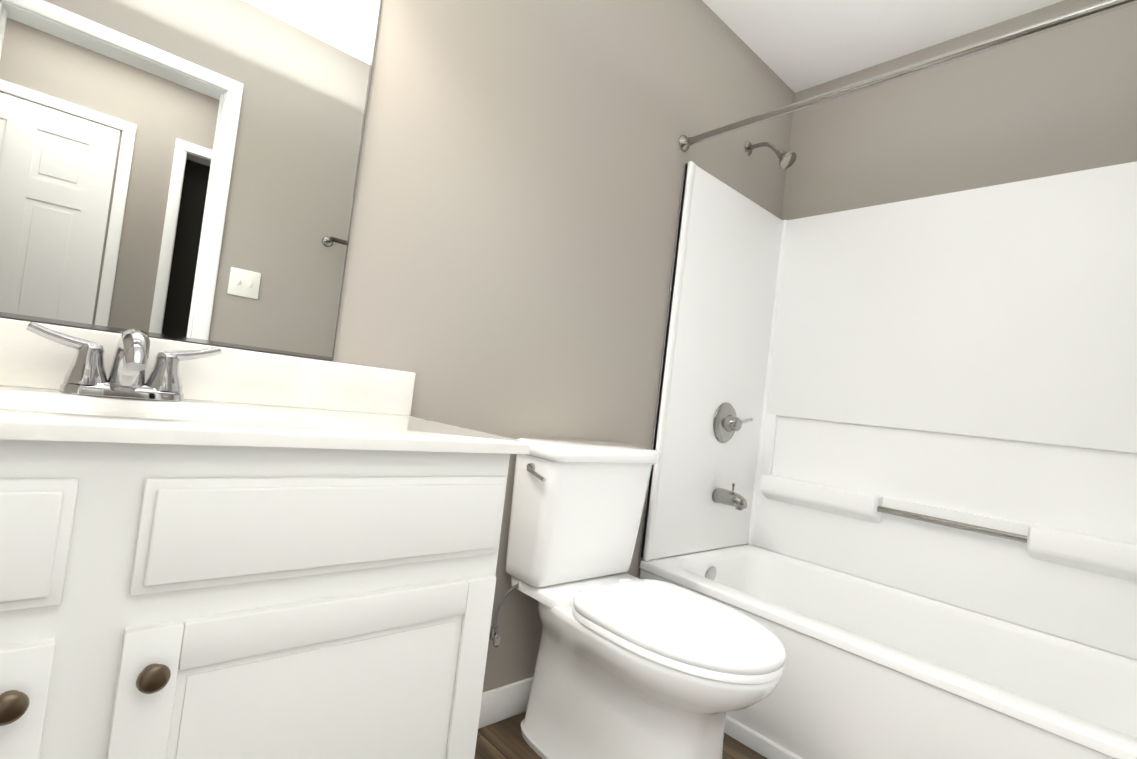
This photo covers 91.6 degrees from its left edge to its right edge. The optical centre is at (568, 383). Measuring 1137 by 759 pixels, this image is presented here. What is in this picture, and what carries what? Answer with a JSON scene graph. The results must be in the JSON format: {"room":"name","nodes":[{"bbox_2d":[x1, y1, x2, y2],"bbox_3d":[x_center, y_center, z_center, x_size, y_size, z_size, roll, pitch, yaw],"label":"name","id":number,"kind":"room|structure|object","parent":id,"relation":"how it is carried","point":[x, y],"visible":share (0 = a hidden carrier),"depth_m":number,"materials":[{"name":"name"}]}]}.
{"room":"bathroom","nodes":[
{"label":"bathroom","id":0,"kind":"room"},
{"bbox_2d":[0,0,794,691],"bbox_3d":[-0.180,-0.267,1.588,3.030,2.440,0.120,8,-2,-42],"label":"wall","id":1,"kind":"structure","parent":0,"point":[514,224],"depth_m":1.58,"materials":[{"name":"beige paint"}]},
{"bbox_2d":[0,0,379,360],"bbox_3d":[-0.725,-0.670,0.980,0.749,1.164,0.008,8,-2,-42],"label":"mirror","id":2,"kind":"object","parent":1,"relation":"attached to","point":[184,170],"visible":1,"depth_m":1.01,"materials":[{"name":"clear glass"}]},
{"bbox_2d":[478,677,532,728],"bbox_3d":[-0.145,0.920,1.622,0.955,0.095,0.013,8,-2,-42],"label":"baseboard","id":3,"kind":"structure","parent":1,"relation":"attached to","point":[504,702],"depth_m":1.58,"materials":[{"name":"white paint"}]},
{"bbox_2d":[745,141,795,168],"bbox_3d":[0.805,-0.920,2.201,0.072,0.152,0.208,8,-2,-42],"label":"shower head","id":4,"kind":"object","parent":1,"relation":"attached to","point":[787,159],"visible":1,"depth_m":2.16},
{"bbox_2d":[679,0,1136,151],"bbox_3d":[0.915,-0.826,1.438,0.058,0.058,1.496,8,-2,-42],"label":"shower curtain rod","id":5,"kind":"object","parent":1,"relation":"attached to","point":[1041,27],"visible":1,"depth_m":1.42,"materials":[{"name":"silver metal"}]},
{"bbox_2d":[474,712,766,758],"bbox_3d":[0.121,0.987,0.182,4.260,0.060,2.815,8,-2,-42],"label":"floor","id":6,"kind":"structure","parent":0,"point":[503,739],"depth_m":1.51,"materials":[{"name":"brown wood"}]},
{"bbox_2d":[0,318,529,758],"bbox_3d":[-0.675,0.399,0.772,1.110,0.953,0.505,8,-2,-42],"label":"bathroom vanity","id":7,"kind":"object","parent":6,"relation":"on","point":[239,554],"visible":1,"depth_m":0.73,"materials":[{"name":"white paint"}]},
{"bbox_2d":[0,318,529,505],"bbox_3d":[-0.639,0.046,0.790,1.110,0.242,0.485,8,-2,-42],"label":"countertop","id":8,"kind":"structure","parent":7,"relation":"on","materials":[{"name":"stone"}]},
{"bbox_2d":[26,322,221,400],"bbox_3d":[-0.700,-0.032,0.885,0.255,0.113,0.157,8,-2,-42],"label":"faucet","id":9,"kind":"object","parent":8,"relation":"on","point":[86,374],"visible":1,"depth_m":0.89,"materials":[{"name":"silver metal"}]},
{"bbox_2d":[489,437,785,758],"bbox_3d":[0.173,0.590,1.394,0.464,0.812,0.730,8,-2,-42],"label":"toilet","id":10,"kind":"object","parent":6,"relation":"on","point":[627,666],"visible":0.92,"depth_m":1.37,"materials":[{"name":"white ceramic"}]},
{"bbox_2d":[639,544,1136,758],"bbox_3d":[0.993,0.902,1.642,0.735,0.400,1.494,8,-2,-42],"label":"bathtub","id":11,"kind":"object","parent":6,"relation":"on","point":[874,670],"visible":0.75,"depth_m":1.54,"materials":[{"name":"white plastic"}]},
{"bbox_2d":[702,0,1063,92],"bbox_3d":[0.416,-1.495,0.255,4.260,0.060,2.815,8,-2,-42],"label":"ceiling","id":12,"kind":"structure","parent":0,"point":[795,46],"depth_m":2.07,"materials":[{"name":"white paint"}]},
{"bbox_2d":[781,0,1136,219],"bbox_3d":[1.809,-0.031,1.539,0.120,2.440,2.635,8,-2,-42],"label":"wall","id":13,"kind":"structure","parent":0,"point":[1060,100],"depth_m":1.98,"materials":[{"name":"beige paint"}]},
{"bbox_2d":[640,161,1136,659],"bbox_3d":[1.101,-0.009,1.669,0.735,1.434,1.494,8,-2,-42],"label":"tub surround","id":14,"kind":"object","parent":13,"relation":"attached to","point":[934,397],"visible":1,"depth_m":1.97,"materials":[{"name":"white plastic"}]},
{"bbox_2d":[712,483,746,509],"bbox_3d":[0.638,0.435,2.167,0.066,0.096,0.130,8,-2,-42],"label":"tub spout","id":15,"kind":"object","parent":14,"relation":"attached to","point":[737,501],"visible":1,"depth_m":2.15,"materials":[{"name":"silver metal"}]},
{"bbox_2d":[713,403,752,442],"bbox_3d":[0.656,0.159,2.202,0.179,0.164,0.070,8,-2,-42],"label":"shower valve","id":16,"kind":"object","parent":14,"relation":"attached to","point":[727,423],"visible":1,"depth_m":2.18,"materials":[{"name":"silver metal"}]}
]}

